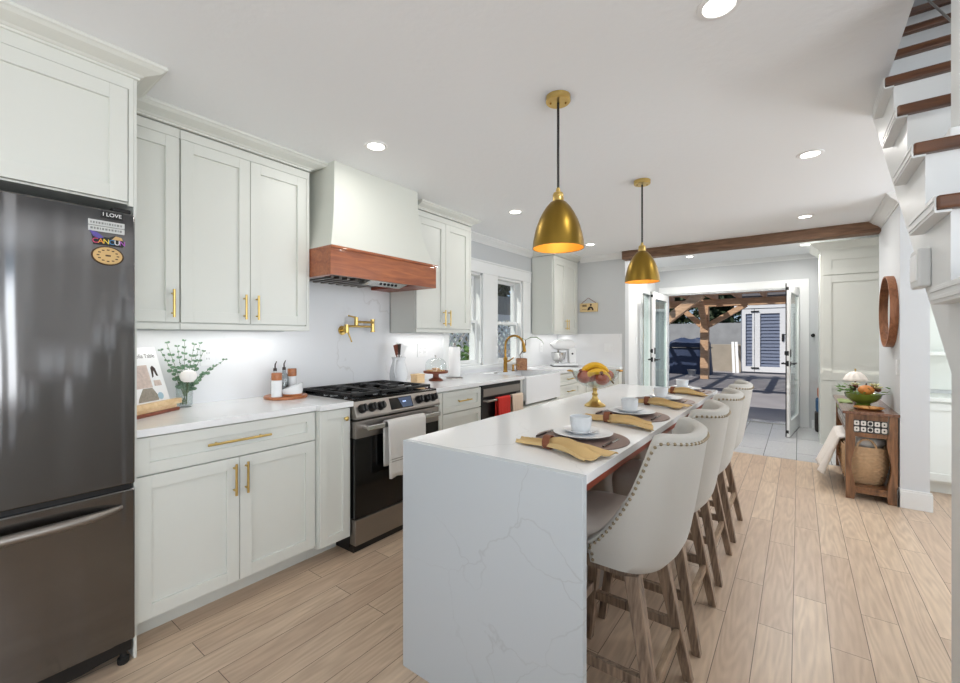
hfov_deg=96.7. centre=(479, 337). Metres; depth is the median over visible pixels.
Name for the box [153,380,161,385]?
photo
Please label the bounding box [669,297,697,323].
tree
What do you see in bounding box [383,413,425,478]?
dish towel
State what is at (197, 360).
stem
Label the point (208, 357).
wall outlet
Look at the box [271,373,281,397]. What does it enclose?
pepper mill
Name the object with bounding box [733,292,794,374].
shed
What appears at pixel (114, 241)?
magnet
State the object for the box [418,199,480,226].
trim
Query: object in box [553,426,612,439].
dinner plate
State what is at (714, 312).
tree
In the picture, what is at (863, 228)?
ceiling beam
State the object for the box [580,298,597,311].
wall plaque
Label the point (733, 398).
counter stool
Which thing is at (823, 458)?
throw blanket
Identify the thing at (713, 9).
recessed light
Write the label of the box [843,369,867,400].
table lamp
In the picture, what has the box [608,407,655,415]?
dinner plate
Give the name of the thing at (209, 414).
countertop
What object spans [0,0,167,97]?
trim
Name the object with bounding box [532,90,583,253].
pendant light
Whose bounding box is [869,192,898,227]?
trim
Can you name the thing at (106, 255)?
magnet
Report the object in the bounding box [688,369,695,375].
planter pot
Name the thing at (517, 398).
dish towel
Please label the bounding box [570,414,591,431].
coffee cup
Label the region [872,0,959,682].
staircase
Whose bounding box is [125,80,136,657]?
panel
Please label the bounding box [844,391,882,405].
ceramic bowl
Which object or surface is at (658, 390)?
coffee cup
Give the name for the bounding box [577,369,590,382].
pomegranate
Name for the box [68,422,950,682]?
floor
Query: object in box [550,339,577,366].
stand mixer
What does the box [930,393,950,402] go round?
countertop
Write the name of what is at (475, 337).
window
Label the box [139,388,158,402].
photo
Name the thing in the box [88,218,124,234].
magnet
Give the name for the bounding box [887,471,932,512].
baseboard
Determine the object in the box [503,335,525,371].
kitchen faucet
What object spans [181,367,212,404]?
stem
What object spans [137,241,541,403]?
wall
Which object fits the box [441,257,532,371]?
trim
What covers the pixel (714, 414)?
counter stool
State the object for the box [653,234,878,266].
ceiling
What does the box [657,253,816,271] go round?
trim
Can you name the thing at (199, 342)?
stem
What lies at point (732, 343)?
plank
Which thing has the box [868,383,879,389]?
flower
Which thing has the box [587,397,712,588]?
base cabinet
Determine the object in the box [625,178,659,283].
pendant light
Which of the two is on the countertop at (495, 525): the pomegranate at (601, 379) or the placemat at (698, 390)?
the placemat at (698, 390)
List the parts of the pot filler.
arm, arm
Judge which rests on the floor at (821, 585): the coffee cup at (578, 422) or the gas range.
the gas range
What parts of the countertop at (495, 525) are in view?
waterfall panel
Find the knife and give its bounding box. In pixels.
[602,439,619,446]
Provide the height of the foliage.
0.097 m
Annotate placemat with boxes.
[536,429,629,449]
[595,409,669,421]
[635,396,694,404]
[668,388,711,393]
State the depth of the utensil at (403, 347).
3.62 m
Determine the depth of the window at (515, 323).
5.50 m
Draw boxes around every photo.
[137,365,152,389]
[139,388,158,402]
[150,366,157,377]
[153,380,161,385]
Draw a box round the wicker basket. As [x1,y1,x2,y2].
[838,438,889,485]
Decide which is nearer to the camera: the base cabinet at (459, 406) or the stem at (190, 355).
the stem at (190, 355)
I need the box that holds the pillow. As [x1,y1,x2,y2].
[855,432,885,447]
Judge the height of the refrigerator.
1.850 m
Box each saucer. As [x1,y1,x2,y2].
[562,425,599,434]
[615,406,643,412]
[648,394,673,398]
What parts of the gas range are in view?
knob, knob, storage drawer, knob, oven door, oven glass, control panel, handle, knob, knob, knob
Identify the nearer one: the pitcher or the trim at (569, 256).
the pitcher
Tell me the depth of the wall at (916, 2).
2.54 m
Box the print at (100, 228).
[90,220,121,232]
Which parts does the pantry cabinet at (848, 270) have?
crown, door, door, door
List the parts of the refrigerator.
handle, freezer drawer, door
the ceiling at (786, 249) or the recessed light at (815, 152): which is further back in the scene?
the ceiling at (786, 249)
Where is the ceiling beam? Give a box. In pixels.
[622,222,880,260]
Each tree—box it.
[468,284,509,334]
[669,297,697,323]
[690,295,740,322]
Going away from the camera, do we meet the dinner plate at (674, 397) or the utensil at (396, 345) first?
the dinner plate at (674, 397)
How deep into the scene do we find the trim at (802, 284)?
6.52 m
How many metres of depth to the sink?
4.64 m
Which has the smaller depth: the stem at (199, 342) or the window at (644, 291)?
the stem at (199, 342)
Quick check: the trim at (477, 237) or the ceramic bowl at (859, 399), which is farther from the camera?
the trim at (477, 237)
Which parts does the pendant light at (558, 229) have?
lamp shade, cord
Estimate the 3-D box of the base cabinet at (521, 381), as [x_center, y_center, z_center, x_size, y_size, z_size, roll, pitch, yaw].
[0.435,0.877,4.811,0.634,0.905,0.850,0,0,37]
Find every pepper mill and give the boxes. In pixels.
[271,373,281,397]
[287,368,296,385]
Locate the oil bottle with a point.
(285, 384)
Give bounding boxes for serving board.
[263,393,307,400]
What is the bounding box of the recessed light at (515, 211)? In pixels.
[508,209,522,213]
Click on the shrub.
(466, 348)
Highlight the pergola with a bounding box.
[643,290,794,384]
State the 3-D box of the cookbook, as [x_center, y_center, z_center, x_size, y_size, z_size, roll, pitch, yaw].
[-1.729,0.207,2.183,0.117,0.309,0.250,0,0,1]
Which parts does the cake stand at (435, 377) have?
plate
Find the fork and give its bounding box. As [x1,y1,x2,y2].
[536,429,552,436]
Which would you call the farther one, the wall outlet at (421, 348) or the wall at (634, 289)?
the wall at (634, 289)
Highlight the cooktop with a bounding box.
[302,385,435,401]
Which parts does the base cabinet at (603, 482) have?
panel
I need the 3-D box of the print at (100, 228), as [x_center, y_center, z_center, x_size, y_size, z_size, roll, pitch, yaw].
[-1.461,-0.433,1.670,0.001,0.030,0.095,0,0,37]
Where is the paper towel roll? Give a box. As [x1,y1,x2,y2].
[449,347,459,376]
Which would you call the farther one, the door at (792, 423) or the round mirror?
the door at (792, 423)
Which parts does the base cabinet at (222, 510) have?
door, drawer, handle, handle, handle, door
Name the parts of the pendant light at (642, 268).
cord, lamp shade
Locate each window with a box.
[460,271,481,366]
[498,277,521,363]
[641,287,652,385]
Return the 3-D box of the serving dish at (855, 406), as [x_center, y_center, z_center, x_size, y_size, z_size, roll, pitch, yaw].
[3.267,0.595,3.588,0.200,0.020,0.200,0,0,37]
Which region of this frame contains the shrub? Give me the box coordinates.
[451,340,468,360]
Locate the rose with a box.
[179,369,196,403]
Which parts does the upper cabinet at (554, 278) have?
door, door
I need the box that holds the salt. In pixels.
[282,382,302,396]
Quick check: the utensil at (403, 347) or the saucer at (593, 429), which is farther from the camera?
the utensil at (403, 347)
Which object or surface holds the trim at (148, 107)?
attached to the wall at (478, 250)
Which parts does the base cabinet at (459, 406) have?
drawer, drawer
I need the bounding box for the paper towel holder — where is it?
[446,343,462,378]
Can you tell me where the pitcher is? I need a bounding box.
[389,357,407,381]
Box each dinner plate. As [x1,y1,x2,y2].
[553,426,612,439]
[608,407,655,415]
[643,394,682,400]
[667,386,700,389]
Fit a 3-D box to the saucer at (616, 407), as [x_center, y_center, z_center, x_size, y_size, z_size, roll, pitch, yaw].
[0.817,0.396,2.335,0.156,0.018,0.156,0,0,37]
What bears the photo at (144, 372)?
on the cookbook
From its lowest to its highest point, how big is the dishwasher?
0.900 m
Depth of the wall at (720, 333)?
18.50 m
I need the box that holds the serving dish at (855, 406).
[853,405,884,410]
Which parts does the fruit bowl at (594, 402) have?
glass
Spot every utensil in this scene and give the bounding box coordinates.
[393,344,397,356]
[398,344,400,356]
[400,344,406,356]
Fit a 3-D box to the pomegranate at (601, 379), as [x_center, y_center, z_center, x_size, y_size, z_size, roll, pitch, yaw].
[0.731,0.243,2.553,0.086,0.088,0.087,0,0,37]
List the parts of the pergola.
post, post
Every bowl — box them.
[551,352,565,362]
[567,369,622,407]
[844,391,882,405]
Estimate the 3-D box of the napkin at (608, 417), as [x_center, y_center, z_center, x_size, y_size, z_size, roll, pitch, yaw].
[0.678,0.391,2.061,0.142,0.053,0.410,0,0,-41]
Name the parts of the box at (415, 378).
lid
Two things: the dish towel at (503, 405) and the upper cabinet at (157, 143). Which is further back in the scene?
the dish towel at (503, 405)
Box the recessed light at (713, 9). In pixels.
[696,0,741,20]
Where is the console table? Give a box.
[833,395,899,505]
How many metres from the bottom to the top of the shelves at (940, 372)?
2.400 m
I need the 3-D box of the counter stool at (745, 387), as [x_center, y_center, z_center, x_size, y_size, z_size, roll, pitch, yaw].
[1.642,0.817,3.042,0.522,1.027,0.447,0,0,37]
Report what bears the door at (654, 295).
in the wall at (801, 268)
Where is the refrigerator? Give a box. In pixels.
[0,190,134,682]
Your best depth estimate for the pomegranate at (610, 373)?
2.59 m
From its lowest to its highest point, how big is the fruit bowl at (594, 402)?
0.219 m
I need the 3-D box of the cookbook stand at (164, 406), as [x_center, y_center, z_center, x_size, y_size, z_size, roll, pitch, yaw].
[-1.701,0.257,2.179,0.150,0.266,0.313,0,0,1]
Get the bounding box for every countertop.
[137,395,353,437]
[388,365,622,391]
[403,384,716,682]
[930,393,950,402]
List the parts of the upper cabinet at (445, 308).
door, handle, handle, door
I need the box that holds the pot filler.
[338,315,374,341]
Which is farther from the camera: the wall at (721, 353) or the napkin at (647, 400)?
the wall at (721, 353)
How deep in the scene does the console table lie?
3.49 m
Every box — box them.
[410,373,424,382]
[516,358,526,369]
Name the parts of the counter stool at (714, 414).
leg, seat, leg, leg, backrest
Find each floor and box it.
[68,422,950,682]
[669,371,794,421]
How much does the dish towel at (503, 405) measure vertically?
0.322 m
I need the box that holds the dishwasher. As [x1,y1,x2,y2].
[479,380,523,419]
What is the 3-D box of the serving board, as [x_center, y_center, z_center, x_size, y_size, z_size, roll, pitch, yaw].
[-1.258,0.381,2.769,0.262,0.018,0.262,0,0,37]
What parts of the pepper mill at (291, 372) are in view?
lid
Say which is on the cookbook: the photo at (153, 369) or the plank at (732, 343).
the photo at (153, 369)
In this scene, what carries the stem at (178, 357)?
in the glass vase
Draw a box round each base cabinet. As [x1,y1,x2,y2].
[137,411,314,635]
[305,407,349,559]
[435,392,441,430]
[441,386,480,429]
[520,379,557,408]
[558,371,579,399]
[578,369,621,393]
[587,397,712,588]
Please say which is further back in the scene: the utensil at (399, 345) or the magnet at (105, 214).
the utensil at (399, 345)
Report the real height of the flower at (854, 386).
0.052 m
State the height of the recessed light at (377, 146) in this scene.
0.006 m
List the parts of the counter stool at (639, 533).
leg, seat, seat frame, leg, backrest, leg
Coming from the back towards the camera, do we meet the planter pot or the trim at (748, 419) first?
the planter pot
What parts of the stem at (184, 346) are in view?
stem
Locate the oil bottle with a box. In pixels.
[282,360,288,389]
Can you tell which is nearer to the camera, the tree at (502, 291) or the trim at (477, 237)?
the trim at (477, 237)
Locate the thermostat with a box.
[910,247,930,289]
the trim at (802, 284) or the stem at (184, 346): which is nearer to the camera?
the stem at (184, 346)
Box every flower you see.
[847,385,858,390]
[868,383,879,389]
[872,386,883,391]
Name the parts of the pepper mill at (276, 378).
lid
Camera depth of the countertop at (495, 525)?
1.51 m
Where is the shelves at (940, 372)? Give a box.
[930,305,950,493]
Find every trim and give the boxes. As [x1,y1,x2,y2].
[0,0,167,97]
[137,95,327,173]
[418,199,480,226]
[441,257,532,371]
[471,231,532,257]
[532,251,581,262]
[580,252,621,262]
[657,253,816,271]
[659,278,808,427]
[747,418,785,424]
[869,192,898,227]
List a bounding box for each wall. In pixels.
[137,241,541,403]
[578,259,628,383]
[629,261,654,385]
[655,258,817,427]
[669,323,740,343]
[711,344,740,371]
[879,205,929,492]
[912,0,932,6]
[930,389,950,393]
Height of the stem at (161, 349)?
0.318 m
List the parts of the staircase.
moulding, moulding, moulding, moulding, moulding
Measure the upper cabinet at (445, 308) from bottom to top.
1.020 m
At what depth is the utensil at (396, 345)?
3.56 m
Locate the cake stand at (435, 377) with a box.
[423,370,447,380]
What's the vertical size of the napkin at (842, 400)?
0.079 m
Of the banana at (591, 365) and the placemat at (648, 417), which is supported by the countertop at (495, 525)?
the placemat at (648, 417)
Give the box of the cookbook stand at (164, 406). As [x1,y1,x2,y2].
[137,398,181,418]
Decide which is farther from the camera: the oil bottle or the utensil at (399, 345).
the utensil at (399, 345)
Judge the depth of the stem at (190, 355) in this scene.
2.40 m
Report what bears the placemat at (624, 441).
on the countertop at (495, 525)
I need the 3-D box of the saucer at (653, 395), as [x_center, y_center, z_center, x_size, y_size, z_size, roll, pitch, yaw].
[1.215,0.396,2.868,0.156,0.018,0.156,0,0,37]
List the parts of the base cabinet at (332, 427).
door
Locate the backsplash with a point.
(321, 356)
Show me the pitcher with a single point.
(398, 371)
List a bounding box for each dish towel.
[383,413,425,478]
[495,395,510,415]
[510,392,522,411]
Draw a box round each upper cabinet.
[0,28,132,209]
[137,115,179,329]
[172,130,308,330]
[390,210,470,332]
[532,255,577,334]
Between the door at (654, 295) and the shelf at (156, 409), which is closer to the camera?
the shelf at (156, 409)
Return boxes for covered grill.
[669,338,712,374]
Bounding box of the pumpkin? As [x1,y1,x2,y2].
[858,383,874,394]
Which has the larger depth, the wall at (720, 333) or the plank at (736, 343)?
the wall at (720, 333)
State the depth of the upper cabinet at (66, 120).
1.61 m
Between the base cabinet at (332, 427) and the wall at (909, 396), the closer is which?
the base cabinet at (332, 427)
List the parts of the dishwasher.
control panel, handle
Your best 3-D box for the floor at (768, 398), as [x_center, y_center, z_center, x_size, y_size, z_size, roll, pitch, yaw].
[9.205,1.400,13.157,13.000,0.100,15.900,0,0,37]
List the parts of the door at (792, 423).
strike plate, frame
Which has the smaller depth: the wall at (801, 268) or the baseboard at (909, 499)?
the baseboard at (909, 499)
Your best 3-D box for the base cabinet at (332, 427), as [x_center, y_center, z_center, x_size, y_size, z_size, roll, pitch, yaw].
[-1.103,0.877,2.728,0.664,0.905,0.211,0,0,37]
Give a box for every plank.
[731,342,734,372]
[735,342,738,372]
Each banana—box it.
[582,362,608,371]
[587,368,613,383]
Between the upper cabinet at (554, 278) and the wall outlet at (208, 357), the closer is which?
the wall outlet at (208, 357)
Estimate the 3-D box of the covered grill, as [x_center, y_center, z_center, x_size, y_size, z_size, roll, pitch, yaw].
[7.895,0.675,16.073,1.547,1.350,0.952,0,0,37]
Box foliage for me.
[834,383,889,394]
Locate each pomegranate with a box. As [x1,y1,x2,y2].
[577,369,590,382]
[595,371,609,384]
[607,370,613,378]
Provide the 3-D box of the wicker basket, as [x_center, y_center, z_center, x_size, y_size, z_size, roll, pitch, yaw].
[3.351,1.029,3.738,0.318,0.396,0.585,0,0,37]
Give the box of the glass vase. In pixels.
[175,383,192,407]
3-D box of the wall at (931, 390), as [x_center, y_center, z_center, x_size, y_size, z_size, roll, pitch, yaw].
[5.085,0.100,3.297,2.600,2.460,0.130,0,0,37]
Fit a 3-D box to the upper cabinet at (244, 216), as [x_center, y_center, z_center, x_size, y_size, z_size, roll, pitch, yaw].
[-1.428,-0.552,2.552,0.354,1.020,0.717,0,0,37]
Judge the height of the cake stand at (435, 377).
0.088 m
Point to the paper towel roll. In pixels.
(454, 352)
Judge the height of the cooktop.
0.047 m
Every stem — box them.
[158,348,183,394]
[165,341,185,401]
[174,345,185,390]
[180,339,187,403]
[180,358,226,403]
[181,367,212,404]
[182,350,205,403]
[183,342,196,403]
[183,342,202,402]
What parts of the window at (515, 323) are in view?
sash, sash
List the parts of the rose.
stem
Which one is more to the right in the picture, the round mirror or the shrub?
the round mirror
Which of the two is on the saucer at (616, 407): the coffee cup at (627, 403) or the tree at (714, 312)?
the coffee cup at (627, 403)
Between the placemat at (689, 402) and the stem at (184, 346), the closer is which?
the stem at (184, 346)
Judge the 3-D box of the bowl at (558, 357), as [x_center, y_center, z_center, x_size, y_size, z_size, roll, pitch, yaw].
[1.067,0.274,5.827,0.206,0.142,0.214,0,0,37]
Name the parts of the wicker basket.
handle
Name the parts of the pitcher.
handle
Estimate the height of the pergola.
2.790 m
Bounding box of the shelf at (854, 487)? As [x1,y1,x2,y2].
[837,455,888,492]
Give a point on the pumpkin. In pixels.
(864, 388)
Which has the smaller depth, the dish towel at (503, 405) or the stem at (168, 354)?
the stem at (168, 354)
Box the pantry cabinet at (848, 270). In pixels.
[809,236,878,443]
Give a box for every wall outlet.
[200,346,214,365]
[417,344,426,356]
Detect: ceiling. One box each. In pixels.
[9,0,913,256]
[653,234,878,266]
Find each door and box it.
[648,291,668,386]
[781,283,799,436]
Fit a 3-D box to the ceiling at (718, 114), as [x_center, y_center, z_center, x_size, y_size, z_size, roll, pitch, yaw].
[1.009,-1.160,0.900,6.260,0.060,8.850,0,0,37]
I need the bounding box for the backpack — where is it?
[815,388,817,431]
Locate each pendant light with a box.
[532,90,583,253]
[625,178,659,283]
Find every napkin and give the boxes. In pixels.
[515,434,618,460]
[585,411,653,430]
[638,396,691,407]
[653,386,706,395]
[836,398,852,407]
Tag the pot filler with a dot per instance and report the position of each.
(342, 330)
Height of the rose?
0.199 m
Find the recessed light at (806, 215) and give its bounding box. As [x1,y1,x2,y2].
[796,214,813,218]
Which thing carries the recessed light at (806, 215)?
in the ceiling at (718, 114)
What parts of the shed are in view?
door, panel, door, door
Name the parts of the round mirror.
glass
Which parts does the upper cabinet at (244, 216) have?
door, handle, handle, door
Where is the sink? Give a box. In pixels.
[491,370,559,404]
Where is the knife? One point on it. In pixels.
(616, 440)
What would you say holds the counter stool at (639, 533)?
on the floor at (821, 585)
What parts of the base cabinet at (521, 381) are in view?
door, panel, door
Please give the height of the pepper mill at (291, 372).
0.165 m
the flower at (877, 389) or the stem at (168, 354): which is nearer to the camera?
the stem at (168, 354)
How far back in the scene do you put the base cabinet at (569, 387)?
5.22 m
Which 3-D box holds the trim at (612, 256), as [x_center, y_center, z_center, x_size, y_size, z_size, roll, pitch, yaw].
[1.662,-1.093,5.860,0.628,0.073,0.081,0,0,37]
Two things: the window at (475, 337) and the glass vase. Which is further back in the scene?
the window at (475, 337)
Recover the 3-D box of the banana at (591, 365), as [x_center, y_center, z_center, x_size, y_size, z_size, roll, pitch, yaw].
[0.706,0.195,2.598,0.204,0.092,0.037,0,0,0]
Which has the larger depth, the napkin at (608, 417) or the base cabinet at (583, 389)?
the base cabinet at (583, 389)
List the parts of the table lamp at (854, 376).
lamp shade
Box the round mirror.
[879,276,898,346]
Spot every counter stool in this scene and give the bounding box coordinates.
[587,417,709,682]
[598,399,730,657]
[672,380,753,542]
[687,387,744,587]
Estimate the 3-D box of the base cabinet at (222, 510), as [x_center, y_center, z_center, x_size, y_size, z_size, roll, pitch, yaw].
[-1.433,0.877,2.312,0.634,0.905,0.847,0,0,37]
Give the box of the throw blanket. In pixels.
[815,425,844,473]
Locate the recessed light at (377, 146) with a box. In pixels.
[364,141,387,151]
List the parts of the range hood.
control panel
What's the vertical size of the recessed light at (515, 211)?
0.006 m
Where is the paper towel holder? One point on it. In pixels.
(454, 344)
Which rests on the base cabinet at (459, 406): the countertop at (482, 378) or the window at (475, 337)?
the countertop at (482, 378)
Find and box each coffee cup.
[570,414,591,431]
[621,397,637,409]
[654,386,667,396]
[676,379,688,386]
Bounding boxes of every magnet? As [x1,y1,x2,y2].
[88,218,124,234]
[90,230,124,247]
[91,246,123,265]
[101,210,122,220]
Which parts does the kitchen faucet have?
spout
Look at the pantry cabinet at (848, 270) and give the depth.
5.19 m
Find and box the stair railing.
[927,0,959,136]
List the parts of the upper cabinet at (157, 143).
handle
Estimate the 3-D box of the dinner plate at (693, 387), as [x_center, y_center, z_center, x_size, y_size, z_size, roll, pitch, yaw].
[1.607,0.402,3.362,0.244,0.020,0.244,0,0,37]
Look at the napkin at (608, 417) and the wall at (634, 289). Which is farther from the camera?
the wall at (634, 289)
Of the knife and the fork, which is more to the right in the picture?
the knife
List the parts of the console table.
leg, leg, rail, rail, rail, leg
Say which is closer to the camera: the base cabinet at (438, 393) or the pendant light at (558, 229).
the pendant light at (558, 229)
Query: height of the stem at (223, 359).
0.254 m
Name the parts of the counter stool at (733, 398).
leg, leg, backrest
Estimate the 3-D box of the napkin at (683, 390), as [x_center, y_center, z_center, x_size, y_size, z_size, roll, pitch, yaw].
[1.490,0.390,3.147,0.140,0.055,0.412,0,0,-40]
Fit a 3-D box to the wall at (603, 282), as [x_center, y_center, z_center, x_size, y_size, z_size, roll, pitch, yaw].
[1.583,0.100,6.064,0.998,2.460,0.150,0,0,37]
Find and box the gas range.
[302,380,440,552]
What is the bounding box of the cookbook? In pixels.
[137,347,169,404]
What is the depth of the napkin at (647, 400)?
2.56 m
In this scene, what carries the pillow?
in the wicker basket
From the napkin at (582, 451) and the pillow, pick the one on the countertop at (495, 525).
the napkin at (582, 451)
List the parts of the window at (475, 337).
sash, sash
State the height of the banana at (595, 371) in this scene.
0.092 m
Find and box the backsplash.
[137,281,621,405]
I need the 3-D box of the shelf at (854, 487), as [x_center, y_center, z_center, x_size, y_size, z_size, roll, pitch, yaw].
[3.519,1.235,3.924,0.306,0.020,1.160,0,0,37]
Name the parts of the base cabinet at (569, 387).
drawer, drawer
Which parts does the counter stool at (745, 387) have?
leg, leg, backrest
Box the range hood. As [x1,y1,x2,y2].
[309,160,437,292]
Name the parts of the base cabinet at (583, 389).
door, door, panel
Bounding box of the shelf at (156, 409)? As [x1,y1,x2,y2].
[137,404,176,414]
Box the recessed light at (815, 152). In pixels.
[796,149,823,158]

